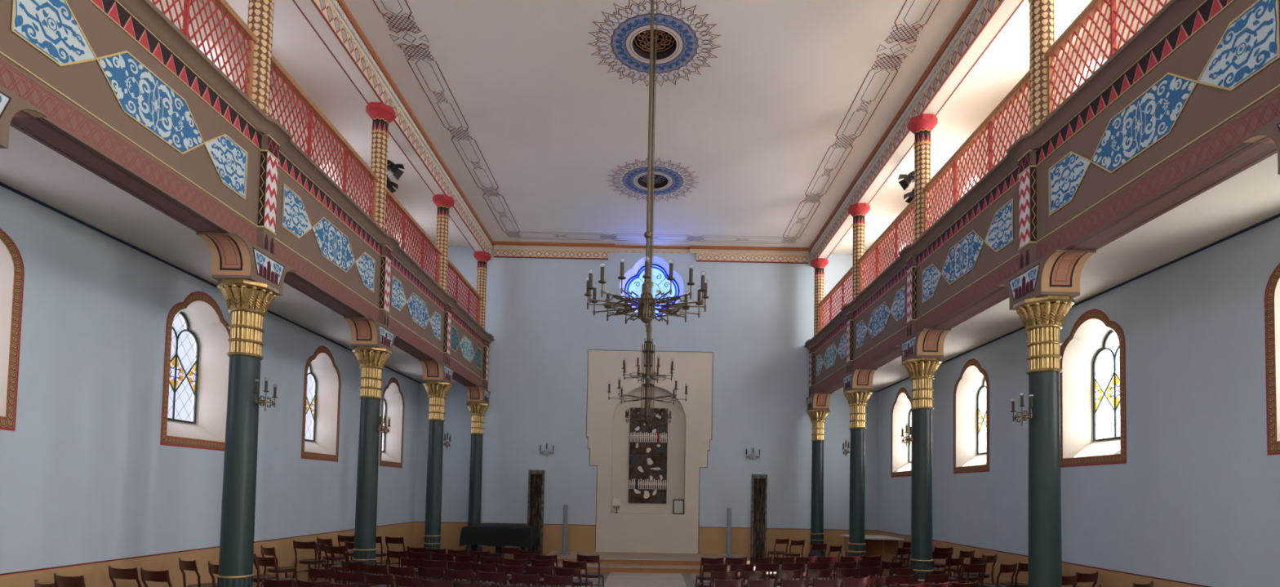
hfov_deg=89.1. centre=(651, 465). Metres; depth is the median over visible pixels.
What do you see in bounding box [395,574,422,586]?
chair
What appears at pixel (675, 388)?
candle
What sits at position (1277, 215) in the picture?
trim
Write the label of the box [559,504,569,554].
speaker
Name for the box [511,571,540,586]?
chair
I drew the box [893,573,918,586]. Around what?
chair
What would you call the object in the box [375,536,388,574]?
chair
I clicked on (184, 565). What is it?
chair
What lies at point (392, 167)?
stage light
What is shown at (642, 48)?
ceiling vent
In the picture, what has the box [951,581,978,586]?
chair
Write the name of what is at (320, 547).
chair
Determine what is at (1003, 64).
ceiling
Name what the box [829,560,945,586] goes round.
floor
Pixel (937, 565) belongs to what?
chair
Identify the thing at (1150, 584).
chair
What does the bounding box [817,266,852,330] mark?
lattice railing
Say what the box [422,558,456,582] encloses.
chair
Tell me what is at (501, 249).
crown molding
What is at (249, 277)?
column
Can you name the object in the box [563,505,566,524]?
grille
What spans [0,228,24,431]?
window
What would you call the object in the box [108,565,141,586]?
chair
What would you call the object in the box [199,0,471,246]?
ceiling
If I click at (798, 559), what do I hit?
chair
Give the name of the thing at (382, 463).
window
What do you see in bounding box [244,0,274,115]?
column
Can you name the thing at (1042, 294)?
column
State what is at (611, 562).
steps
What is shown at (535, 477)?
wooden panel
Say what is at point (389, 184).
stage light
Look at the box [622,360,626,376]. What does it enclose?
candle
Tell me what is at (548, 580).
chair
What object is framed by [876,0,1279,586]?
wall
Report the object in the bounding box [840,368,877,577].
column
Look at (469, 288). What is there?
lattice railing
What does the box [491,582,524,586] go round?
chair
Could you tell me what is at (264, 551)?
chair
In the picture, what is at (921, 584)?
chair
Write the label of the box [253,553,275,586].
chair
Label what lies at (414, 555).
chair
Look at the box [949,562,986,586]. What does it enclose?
chair
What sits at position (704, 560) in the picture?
chair
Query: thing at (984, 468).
window
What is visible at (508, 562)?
chair
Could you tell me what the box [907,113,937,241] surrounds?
column
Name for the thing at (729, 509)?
grille
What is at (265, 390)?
candle
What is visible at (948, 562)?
chair
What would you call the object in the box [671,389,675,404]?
candle
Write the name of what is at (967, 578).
chair
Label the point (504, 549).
chair
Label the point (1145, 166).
gallery
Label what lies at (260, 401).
wall sconce
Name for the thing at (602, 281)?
candle
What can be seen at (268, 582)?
chair
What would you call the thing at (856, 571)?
chair
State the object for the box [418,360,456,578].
column
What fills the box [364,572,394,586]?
chair
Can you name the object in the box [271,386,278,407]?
candle
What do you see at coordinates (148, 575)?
chair
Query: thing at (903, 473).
window
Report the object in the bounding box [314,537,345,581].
chair
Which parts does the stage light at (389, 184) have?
barn door, barn door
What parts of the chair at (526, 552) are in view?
backrest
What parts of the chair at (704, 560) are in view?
leg, seat, backrest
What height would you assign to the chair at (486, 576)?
0.840 m
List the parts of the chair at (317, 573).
leg, backrest, leg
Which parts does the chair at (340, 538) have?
backrest, seat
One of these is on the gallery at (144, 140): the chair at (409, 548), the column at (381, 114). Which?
the column at (381, 114)
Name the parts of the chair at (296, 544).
leg, backrest, seat, leg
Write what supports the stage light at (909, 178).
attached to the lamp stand
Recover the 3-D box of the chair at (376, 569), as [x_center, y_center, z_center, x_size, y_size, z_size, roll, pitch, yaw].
[-4.180,1.929,10.111,0.456,0.840,0.505,0,-2,18]
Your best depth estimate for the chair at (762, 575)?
10.01 m
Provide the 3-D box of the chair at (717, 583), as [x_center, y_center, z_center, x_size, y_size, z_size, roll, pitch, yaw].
[1.007,1.991,9.189,0.456,0.840,0.505,2,-2,-15]
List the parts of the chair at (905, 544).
seat, backrest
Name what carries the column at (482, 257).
on the gallery at (144, 140)
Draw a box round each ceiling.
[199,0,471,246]
[343,0,971,247]
[831,0,1124,254]
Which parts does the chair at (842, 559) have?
seat, backrest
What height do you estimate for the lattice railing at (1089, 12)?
1.019 m
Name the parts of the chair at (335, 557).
leg, backrest, leg, seat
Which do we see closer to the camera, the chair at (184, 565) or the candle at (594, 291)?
the candle at (594, 291)
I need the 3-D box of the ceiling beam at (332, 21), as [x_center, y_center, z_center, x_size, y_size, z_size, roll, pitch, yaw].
[-4.707,-6.652,8.097,0.386,0.551,21.504,1,-2,0]
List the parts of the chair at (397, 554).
leg, backrest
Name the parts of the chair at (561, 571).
backrest, leg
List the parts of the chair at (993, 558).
seat, leg, backrest, leg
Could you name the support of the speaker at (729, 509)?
on the steps
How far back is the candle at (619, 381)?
9.69 m
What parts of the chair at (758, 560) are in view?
backrest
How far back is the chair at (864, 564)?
11.76 m
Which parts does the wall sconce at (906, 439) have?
arm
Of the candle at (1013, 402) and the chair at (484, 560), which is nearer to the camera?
the candle at (1013, 402)
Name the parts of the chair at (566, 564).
backrest, seat, leg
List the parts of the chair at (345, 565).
leg, backrest, seat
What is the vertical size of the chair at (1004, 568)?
0.840 m
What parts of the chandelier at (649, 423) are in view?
arm, rod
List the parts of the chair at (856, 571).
backrest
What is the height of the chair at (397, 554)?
0.840 m
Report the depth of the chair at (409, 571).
9.74 m
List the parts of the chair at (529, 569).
leg, backrest, seat, leg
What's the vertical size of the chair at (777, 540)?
0.840 m
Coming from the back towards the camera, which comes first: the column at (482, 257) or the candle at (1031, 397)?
the column at (482, 257)
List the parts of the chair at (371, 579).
leg, backrest, leg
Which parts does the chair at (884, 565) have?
leg, backrest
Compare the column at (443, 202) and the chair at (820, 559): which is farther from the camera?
the column at (443, 202)
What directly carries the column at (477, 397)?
on the floor at (611, 579)
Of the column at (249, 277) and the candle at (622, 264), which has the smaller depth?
the candle at (622, 264)
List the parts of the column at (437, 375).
painted frame, painted panel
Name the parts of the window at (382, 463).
pane, frame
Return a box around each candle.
[253,382,259,403]
[262,380,269,399]
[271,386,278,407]
[382,415,386,428]
[584,280,591,309]
[586,273,594,302]
[591,287,598,315]
[598,266,606,297]
[604,293,611,320]
[607,384,611,399]
[617,262,626,293]
[617,379,621,395]
[619,388,623,404]
[622,297,627,324]
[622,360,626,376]
[635,357,639,373]
[642,261,650,293]
[645,377,649,395]
[656,358,660,374]
[666,262,675,294]
[670,361,674,377]
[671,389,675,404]
[673,381,678,397]
[682,295,688,322]
[684,385,688,401]
[686,268,694,298]
[695,289,701,317]
[698,275,706,305]
[702,283,709,311]
[901,428,903,443]
[1010,401,1016,422]
[1018,395,1024,414]
[1027,396,1034,417]
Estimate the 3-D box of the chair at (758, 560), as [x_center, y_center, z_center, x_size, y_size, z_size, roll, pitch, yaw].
[2.002,2.140,12.414,0.456,0.840,0.505,2,-2,-15]
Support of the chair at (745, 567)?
on the floor at (611, 579)
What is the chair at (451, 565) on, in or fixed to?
on the floor at (611, 579)
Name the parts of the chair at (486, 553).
backrest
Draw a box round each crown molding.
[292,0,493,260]
[493,241,808,263]
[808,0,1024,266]
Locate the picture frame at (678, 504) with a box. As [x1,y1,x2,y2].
[672,498,684,514]
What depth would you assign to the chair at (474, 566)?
10.37 m
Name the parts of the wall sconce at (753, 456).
arm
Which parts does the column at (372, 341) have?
painted frame, painted panel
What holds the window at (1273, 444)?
in the wall at (1194, 501)
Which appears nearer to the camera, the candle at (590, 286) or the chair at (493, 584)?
the candle at (590, 286)
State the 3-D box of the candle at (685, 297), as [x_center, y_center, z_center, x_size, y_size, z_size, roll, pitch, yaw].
[0.313,-1.452,5.942,0.067,0.290,0.066,1,-2,0]
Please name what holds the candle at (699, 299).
on the chandelier at (646, 308)
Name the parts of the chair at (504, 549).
backrest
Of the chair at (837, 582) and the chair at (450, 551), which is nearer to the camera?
the chair at (837, 582)
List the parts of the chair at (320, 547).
leg, backrest, leg, seat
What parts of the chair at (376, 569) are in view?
backrest, seat, leg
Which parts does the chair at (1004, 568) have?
seat, leg, backrest, leg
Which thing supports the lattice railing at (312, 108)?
on the gallery at (144, 140)
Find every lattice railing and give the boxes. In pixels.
[151,0,257,100]
[268,53,378,221]
[385,186,442,284]
[446,257,481,324]
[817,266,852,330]
[857,198,914,293]
[922,70,1030,231]
[1044,0,1167,115]
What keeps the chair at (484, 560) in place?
on the floor at (611, 579)
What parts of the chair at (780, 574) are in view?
leg, backrest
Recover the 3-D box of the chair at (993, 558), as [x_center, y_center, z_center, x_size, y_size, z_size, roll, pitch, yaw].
[6.040,2.043,11.983,0.456,0.840,0.505,3,-3,-32]
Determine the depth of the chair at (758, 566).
11.16 m
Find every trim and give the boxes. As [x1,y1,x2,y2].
[0,182,419,382]
[877,213,1279,391]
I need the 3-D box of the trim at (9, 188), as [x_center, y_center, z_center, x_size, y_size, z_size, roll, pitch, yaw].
[-6.638,-2.815,7.936,0.013,0.029,21.504,1,-2,0]
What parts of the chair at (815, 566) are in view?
leg, seat, backrest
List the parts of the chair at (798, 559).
backrest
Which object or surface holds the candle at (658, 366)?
on the chandelier at (647, 376)
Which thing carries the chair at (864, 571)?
on the floor at (611, 579)
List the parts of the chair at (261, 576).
seat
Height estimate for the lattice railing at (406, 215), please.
1.019 m
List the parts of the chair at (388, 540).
leg, backrest, leg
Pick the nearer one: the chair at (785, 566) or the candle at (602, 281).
the candle at (602, 281)
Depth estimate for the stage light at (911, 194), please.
12.59 m
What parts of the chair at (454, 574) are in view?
leg, backrest, leg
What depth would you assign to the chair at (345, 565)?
10.21 m
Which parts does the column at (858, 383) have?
painted panel, painted frame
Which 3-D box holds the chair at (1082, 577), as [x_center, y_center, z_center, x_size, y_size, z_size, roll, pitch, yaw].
[6.139,1.942,9.449,0.456,0.840,0.505,2,-2,-21]
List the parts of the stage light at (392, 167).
barn door, barn door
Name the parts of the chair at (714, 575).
leg, backrest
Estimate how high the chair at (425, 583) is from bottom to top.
0.840 m
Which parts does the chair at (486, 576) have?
leg, backrest, leg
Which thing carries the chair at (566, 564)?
on the floor at (611, 579)
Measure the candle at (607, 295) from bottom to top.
0.290 m
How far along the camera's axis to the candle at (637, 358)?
9.76 m
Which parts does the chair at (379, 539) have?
backrest, leg, seat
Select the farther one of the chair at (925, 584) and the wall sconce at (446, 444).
the wall sconce at (446, 444)
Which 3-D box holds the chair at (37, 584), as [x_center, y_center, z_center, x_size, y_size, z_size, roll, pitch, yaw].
[-6.065,1.600,6.750,0.456,0.840,0.505,0,-3,29]
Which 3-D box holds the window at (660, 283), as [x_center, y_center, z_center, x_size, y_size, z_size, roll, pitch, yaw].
[0.007,-5.136,19.139,1.647,1.647,0.027,1,-2,0]
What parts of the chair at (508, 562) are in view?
leg, backrest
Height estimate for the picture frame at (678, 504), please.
0.426 m
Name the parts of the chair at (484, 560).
backrest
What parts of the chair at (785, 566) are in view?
backrest, leg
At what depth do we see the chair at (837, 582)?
9.21 m
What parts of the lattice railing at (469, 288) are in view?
post, rail, post, post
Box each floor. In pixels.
[293,556,454,586]
[400,561,843,586]
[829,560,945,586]
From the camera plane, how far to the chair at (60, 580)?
7.07 m
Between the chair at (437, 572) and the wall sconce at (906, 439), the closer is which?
the chair at (437, 572)
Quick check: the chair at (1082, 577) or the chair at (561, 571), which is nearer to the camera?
the chair at (1082, 577)
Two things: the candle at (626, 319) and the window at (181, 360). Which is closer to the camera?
the candle at (626, 319)
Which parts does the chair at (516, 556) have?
backrest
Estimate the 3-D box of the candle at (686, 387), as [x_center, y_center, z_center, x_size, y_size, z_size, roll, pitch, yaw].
[0.538,-1.139,10.125,0.067,0.290,0.066,1,-2,0]
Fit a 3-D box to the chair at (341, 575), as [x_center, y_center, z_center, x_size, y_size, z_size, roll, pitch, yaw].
[-4.154,1.894,9.241,0.456,0.840,0.505,1,-2,14]
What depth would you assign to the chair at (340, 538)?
13.55 m
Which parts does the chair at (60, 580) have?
leg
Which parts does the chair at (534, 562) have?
seat, backrest, leg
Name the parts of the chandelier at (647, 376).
arm, arm, arm, arm, post, post, post, rod, post, post, arm, arm, arm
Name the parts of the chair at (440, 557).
backrest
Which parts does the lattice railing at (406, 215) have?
post, rail, post, post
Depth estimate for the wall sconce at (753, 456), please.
18.52 m
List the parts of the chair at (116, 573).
leg, backrest, leg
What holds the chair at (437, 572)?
on the floor at (611, 579)
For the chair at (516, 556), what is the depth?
12.08 m
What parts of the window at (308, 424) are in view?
pane, frame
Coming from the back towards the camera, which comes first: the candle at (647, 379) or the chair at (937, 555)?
the chair at (937, 555)
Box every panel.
[526,470,544,564]
[750,474,767,557]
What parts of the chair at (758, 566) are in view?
backrest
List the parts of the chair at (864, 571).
backrest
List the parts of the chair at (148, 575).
leg, backrest, leg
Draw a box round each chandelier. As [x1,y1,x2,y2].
[584,0,709,327]
[607,31,688,422]
[624,184,671,428]
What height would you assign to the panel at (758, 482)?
2.542 m
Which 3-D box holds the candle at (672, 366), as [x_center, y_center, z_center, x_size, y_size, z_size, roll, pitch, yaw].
[0.319,-1.497,9.984,0.067,0.290,0.066,1,-2,0]
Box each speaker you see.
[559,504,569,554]
[723,507,733,557]
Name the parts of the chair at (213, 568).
leg, backrest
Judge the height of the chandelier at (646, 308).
5.914 m
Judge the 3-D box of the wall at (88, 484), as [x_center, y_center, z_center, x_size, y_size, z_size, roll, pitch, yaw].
[-6.876,-2.391,7.918,0.450,9.184,21.504,1,-2,0]
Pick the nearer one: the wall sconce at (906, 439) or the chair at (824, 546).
the wall sconce at (906, 439)
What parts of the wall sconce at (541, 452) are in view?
arm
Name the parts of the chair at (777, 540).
leg, seat, backrest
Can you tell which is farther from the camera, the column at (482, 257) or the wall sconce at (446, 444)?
the column at (482, 257)
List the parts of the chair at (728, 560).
backrest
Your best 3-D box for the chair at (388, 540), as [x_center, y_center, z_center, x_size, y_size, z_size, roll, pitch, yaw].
[-5.267,1.892,13.606,0.456,0.840,0.505,0,-2,17]
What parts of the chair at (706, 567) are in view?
leg, seat, backrest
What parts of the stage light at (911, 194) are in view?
barn door, barn door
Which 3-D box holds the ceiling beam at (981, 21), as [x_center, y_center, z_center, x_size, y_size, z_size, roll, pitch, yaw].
[4.761,-6.470,8.124,0.386,0.551,21.504,1,-2,0]
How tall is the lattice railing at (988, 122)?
1.019 m
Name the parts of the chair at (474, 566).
leg, backrest, seat, leg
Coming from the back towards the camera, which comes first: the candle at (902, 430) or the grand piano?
the grand piano
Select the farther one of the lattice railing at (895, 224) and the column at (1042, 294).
the lattice railing at (895, 224)
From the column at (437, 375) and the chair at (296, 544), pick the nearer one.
the chair at (296, 544)
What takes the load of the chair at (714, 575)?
on the floor at (611, 579)
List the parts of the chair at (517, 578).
leg, backrest, leg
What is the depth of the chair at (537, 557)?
11.86 m
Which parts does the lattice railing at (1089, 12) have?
post, rail, post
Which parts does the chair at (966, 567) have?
leg, backrest, leg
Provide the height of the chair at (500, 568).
0.840 m
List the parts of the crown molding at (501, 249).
moulding, moulding, moulding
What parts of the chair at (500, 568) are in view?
backrest, seat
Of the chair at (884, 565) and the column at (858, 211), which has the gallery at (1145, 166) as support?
the column at (858, 211)
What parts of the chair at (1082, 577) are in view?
backrest, leg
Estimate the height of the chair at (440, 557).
0.840 m
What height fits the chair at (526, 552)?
0.840 m
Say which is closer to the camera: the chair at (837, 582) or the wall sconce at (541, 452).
the chair at (837, 582)
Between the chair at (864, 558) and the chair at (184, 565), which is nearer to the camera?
the chair at (184, 565)
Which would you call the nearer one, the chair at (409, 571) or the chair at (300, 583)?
the chair at (300, 583)
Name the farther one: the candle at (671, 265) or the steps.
the steps
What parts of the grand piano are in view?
leg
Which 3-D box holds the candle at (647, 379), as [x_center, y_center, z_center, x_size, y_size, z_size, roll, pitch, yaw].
[-0.059,-1.175,9.524,0.067,0.290,0.066,1,-2,0]
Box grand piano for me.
[458,523,537,568]
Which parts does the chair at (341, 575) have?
leg, backrest, leg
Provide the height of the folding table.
0.823 m
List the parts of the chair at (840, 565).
leg, backrest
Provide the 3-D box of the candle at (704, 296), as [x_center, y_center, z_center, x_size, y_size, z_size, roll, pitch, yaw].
[0.462,-1.464,5.587,0.067,0.290,0.066,1,-2,0]
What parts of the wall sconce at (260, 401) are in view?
arm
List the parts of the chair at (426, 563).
backrest, seat, leg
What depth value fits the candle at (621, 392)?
10.53 m
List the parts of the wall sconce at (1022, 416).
arm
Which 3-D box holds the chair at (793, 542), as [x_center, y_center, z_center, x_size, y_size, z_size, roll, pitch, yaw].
[3.731,2.364,17.151,0.456,0.840,0.505,2,-3,-25]
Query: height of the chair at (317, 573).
0.840 m
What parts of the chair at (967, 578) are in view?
seat, leg, backrest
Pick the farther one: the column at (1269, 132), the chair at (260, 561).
the chair at (260, 561)
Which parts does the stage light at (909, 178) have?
barn door, barn door, barn door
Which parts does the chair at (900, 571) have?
leg, backrest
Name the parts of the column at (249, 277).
painted frame, painted panel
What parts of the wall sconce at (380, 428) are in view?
arm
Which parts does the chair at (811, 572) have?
backrest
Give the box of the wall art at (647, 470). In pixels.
[628,407,667,503]
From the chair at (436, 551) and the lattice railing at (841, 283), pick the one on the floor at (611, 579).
the chair at (436, 551)
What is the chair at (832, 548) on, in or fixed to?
on the floor at (611, 579)
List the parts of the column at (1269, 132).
painted frame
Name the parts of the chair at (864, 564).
backrest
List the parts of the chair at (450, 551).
backrest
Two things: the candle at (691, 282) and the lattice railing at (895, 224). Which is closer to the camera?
the candle at (691, 282)
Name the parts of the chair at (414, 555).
backrest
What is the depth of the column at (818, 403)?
17.98 m
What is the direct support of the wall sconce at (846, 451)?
attached to the column at (858, 383)
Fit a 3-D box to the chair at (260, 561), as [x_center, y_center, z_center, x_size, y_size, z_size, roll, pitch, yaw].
[-5.490,1.722,9.503,0.456,0.840,0.505,0,-3,23]
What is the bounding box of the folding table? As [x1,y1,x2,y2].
[840,534,903,563]
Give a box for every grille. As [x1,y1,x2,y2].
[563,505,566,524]
[728,508,730,528]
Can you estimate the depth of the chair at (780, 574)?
10.23 m
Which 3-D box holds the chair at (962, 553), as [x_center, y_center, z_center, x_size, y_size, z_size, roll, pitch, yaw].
[6.066,2.079,12.860,0.456,0.840,0.505,2,-3,-29]
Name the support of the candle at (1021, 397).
on the wall sconce at (1022, 416)
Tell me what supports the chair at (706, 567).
on the floor at (611, 579)
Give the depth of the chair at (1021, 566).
10.48 m
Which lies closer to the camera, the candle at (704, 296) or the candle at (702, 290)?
the candle at (702, 290)
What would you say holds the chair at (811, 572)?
on the floor at (611, 579)
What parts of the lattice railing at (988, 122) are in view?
post, post, post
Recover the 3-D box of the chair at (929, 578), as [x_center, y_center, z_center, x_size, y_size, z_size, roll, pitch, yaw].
[4.376,2.100,10.292,0.456,0.840,0.505,2,-2,-17]
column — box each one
[0,84,48,148]
[195,232,296,586]
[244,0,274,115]
[343,316,399,582]
[365,102,395,231]
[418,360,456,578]
[432,194,454,291]
[464,386,490,561]
[473,251,491,329]
[805,392,832,566]
[810,257,828,336]
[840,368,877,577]
[848,202,870,299]
[895,328,951,585]
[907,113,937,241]
[997,249,1096,586]
[1027,0,1055,132]
[1241,115,1279,174]
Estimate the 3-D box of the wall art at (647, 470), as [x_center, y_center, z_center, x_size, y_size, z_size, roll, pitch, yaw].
[-0.099,-0.292,18.930,1.103,2.778,0.044,1,-2,0]
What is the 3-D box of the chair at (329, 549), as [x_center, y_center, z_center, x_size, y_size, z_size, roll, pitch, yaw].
[-5.415,1.800,11.390,0.456,0.840,0.505,0,-2,17]
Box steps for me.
[528,551,759,574]
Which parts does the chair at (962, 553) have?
seat, leg, backrest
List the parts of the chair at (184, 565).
leg, backrest, leg, seat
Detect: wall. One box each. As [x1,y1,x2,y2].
[0,0,421,586]
[413,245,877,565]
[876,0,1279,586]
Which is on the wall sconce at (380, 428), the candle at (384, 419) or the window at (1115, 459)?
the candle at (384, 419)
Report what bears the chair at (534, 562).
on the floor at (611, 579)
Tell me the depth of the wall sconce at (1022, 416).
7.73 m
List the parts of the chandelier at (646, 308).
arm, arm, arm, arm, arm, arm, arm, arm, rod, arm, arm, arm, arm, arm, arm, arm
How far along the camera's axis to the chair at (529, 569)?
10.12 m
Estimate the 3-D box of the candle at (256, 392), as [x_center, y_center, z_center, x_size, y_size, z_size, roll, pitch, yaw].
[-4.579,-0.865,7.534,0.066,0.290,0.067,1,-2,0]
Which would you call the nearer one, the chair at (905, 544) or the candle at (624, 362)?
the candle at (624, 362)
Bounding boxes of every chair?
[34,579,55,586]
[53,573,85,586]
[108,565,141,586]
[140,567,172,586]
[178,557,217,586]
[208,561,218,586]
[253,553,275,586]
[253,555,297,586]
[260,545,297,586]
[263,577,293,586]
[292,540,327,581]
[297,578,327,586]
[309,566,337,583]
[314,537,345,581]
[314,542,349,583]
[324,544,347,583]
[327,581,358,586]
[337,534,354,571]
[337,569,366,586]
[341,560,377,586]
[344,541,377,574]
[362,563,400,586]
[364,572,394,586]
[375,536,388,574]
[383,536,414,576]
[386,549,417,586]
[387,564,414,586]
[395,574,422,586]
[400,556,434,586]
[406,546,435,578]
[408,551,439,578]
[417,565,444,581]
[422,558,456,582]
[422,577,453,586]
[425,547,454,586]
[431,551,462,580]
[445,568,474,584]
[447,548,468,580]
[447,560,480,586]
[454,553,485,582]
[455,581,487,586]
[469,549,498,582]
[471,561,503,586]
[477,569,506,585]
[480,555,511,584]
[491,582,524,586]
[497,563,530,586]
[501,546,524,573]
[503,557,534,586]
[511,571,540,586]
[513,551,542,586]
[518,549,540,584]
[525,564,555,586]
[530,558,561,586]
[534,553,564,586]
[543,573,573,586]
[554,565,581,586]
[562,559,592,586]
[577,554,604,586]
[694,556,724,586]
[696,563,727,586]
[709,569,737,586]
[712,577,743,586]
[724,556,746,582]
[728,562,754,586]
[739,569,766,579]
[742,556,772,582]
[746,577,776,586]
[755,562,779,577]
[765,555,794,586]
[767,537,789,559]
[776,568,802,586]
[777,561,804,586]
[780,577,809,586]
[781,539,804,571]
[786,555,816,586]
[804,543,826,567]
[805,561,830,586]
[806,568,832,579]
[808,555,837,579]
[813,577,841,586]
[827,544,842,579]
[831,555,860,578]
[831,560,857,586]
[835,567,860,579]
[842,576,869,586]
[852,555,881,586]
[856,565,880,586]
[858,560,880,586]
[868,574,894,586]
[870,560,902,586]
[879,566,913,586]
[881,546,911,584]
[892,541,911,566]
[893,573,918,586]
[894,582,923,586]
[922,582,949,586]
[924,573,949,582]
[932,546,953,583]
[932,551,951,583]
[941,556,964,583]
[945,550,974,582]
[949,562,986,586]
[951,555,986,583]
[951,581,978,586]
[962,554,996,586]
[978,562,1017,586]
[1000,562,1028,586]
[1062,573,1078,586]
[1075,571,1098,586]
[1132,581,1153,586]
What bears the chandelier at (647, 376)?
hanging from the ceiling at (767, 112)
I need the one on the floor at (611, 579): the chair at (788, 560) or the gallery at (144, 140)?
the chair at (788, 560)
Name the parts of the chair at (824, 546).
backrest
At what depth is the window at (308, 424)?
13.44 m
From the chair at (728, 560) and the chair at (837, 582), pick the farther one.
the chair at (728, 560)
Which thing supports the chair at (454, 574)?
on the floor at (611, 579)
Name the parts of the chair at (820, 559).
backrest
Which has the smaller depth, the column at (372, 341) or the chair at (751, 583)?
the chair at (751, 583)
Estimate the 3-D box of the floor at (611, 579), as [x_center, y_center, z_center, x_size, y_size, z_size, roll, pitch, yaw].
[-0.143,2.327,7.750,13.198,0.002,21.508,1,-2,0]
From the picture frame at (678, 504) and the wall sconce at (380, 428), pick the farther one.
the picture frame at (678, 504)
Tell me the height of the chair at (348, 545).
0.840 m
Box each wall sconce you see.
[253,380,278,411]
[377,415,390,435]
[442,433,451,448]
[539,444,554,456]
[746,448,759,460]
[842,440,850,454]
[901,425,913,446]
[1010,395,1034,426]
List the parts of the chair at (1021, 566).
seat, leg, backrest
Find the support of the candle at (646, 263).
on the chandelier at (646, 308)
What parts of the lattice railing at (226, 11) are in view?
post, rail, post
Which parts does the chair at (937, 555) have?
seat, backrest, leg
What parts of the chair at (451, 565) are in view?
backrest, seat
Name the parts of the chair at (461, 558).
backrest, leg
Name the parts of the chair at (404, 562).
backrest, seat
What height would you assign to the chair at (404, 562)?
0.840 m
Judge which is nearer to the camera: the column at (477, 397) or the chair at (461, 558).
the chair at (461, 558)
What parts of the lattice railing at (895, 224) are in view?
post, post, rail, post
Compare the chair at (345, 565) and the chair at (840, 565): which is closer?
the chair at (345, 565)
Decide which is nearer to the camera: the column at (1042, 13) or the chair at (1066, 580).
the column at (1042, 13)
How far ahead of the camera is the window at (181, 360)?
9.70 m
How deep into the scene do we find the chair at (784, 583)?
9.12 m
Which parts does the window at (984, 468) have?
frame, pane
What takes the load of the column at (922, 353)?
on the floor at (611, 579)
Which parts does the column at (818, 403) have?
painted panel, painted frame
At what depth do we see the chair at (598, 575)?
12.01 m
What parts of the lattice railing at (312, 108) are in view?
post, post, post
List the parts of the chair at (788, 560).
seat, leg, backrest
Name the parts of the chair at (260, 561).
leg, backrest, leg, seat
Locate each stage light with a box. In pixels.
[386,160,404,180]
[386,175,398,193]
[897,170,914,190]
[903,187,914,203]
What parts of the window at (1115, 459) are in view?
frame, pane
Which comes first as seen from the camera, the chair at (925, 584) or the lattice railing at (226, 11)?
the lattice railing at (226, 11)
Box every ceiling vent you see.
[634,29,675,52]
[639,173,666,183]
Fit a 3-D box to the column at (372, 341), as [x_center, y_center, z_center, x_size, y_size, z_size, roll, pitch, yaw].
[-4.869,-0.019,11.159,0.590,4.782,1.210,1,-2,0]
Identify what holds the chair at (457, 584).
on the floor at (611, 579)
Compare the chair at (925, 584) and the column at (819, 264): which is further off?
the column at (819, 264)
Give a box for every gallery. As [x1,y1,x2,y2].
[0,0,494,390]
[804,0,1279,395]
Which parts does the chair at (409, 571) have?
backrest, leg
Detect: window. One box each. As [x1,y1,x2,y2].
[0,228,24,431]
[160,291,230,450]
[301,346,341,462]
[379,377,404,467]
[624,263,679,315]
[890,386,911,477]
[953,358,989,473]
[1059,309,1126,467]
[1264,262,1279,455]
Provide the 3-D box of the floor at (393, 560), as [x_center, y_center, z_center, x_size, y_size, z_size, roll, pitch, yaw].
[-5.974,2.291,11.544,1.559,0.157,13.888,1,-2,0]
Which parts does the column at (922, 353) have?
painted panel, painted frame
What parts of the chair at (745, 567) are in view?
backrest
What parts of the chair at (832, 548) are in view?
backrest, leg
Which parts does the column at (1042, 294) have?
painted panel, painted frame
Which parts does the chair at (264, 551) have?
leg, backrest, leg, seat, leg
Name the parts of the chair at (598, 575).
backrest, seat, leg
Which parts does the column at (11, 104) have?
painted panel, painted frame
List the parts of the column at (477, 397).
painted frame, painted panel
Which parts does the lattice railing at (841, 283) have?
post, post, rail, post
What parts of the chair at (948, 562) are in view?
leg, seat, backrest, leg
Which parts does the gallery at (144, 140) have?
painted panel, painted panel, painted panel, painted panel, cornice, painted panel, painted panel, painted panel, painted panel, painted panel, painted panel, painted panel, painted panel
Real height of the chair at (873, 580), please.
0.840 m
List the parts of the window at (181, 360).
pane, frame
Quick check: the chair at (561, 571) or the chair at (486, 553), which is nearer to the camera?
the chair at (561, 571)
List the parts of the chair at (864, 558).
seat, backrest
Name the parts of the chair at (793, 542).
leg, seat, backrest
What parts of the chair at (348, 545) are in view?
leg, backrest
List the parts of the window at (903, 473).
frame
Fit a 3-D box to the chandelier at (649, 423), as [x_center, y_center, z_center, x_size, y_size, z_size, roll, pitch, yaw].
[-0.023,-3.777,14.780,1.050,5.914,1.060,1,-2,-6]
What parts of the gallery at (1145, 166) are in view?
painted panel, painted panel, painted panel, painted panel, painted panel, painted panel, painted panel, painted panel, painted panel, painted panel, painted panel, painted panel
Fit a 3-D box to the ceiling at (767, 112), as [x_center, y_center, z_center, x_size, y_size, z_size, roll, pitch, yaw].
[0.033,-6.901,8.124,10.080,0.251,21.504,1,-2,0]
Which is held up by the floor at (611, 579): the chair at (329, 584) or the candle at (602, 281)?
the chair at (329, 584)
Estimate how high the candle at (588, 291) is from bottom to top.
0.290 m
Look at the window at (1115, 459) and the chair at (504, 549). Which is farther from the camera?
the chair at (504, 549)
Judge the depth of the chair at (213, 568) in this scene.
8.43 m
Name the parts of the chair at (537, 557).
backrest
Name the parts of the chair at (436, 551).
backrest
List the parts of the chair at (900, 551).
leg, backrest, leg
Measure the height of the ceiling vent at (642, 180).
0.045 m
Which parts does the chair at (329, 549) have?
leg, backrest, seat, leg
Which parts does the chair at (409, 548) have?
backrest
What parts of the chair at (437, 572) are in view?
backrest, leg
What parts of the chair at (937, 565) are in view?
seat, backrest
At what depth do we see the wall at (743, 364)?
18.68 m
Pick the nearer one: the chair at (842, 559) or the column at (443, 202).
the chair at (842, 559)
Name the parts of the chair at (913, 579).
backrest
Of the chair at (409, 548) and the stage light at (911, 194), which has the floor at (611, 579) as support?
the chair at (409, 548)

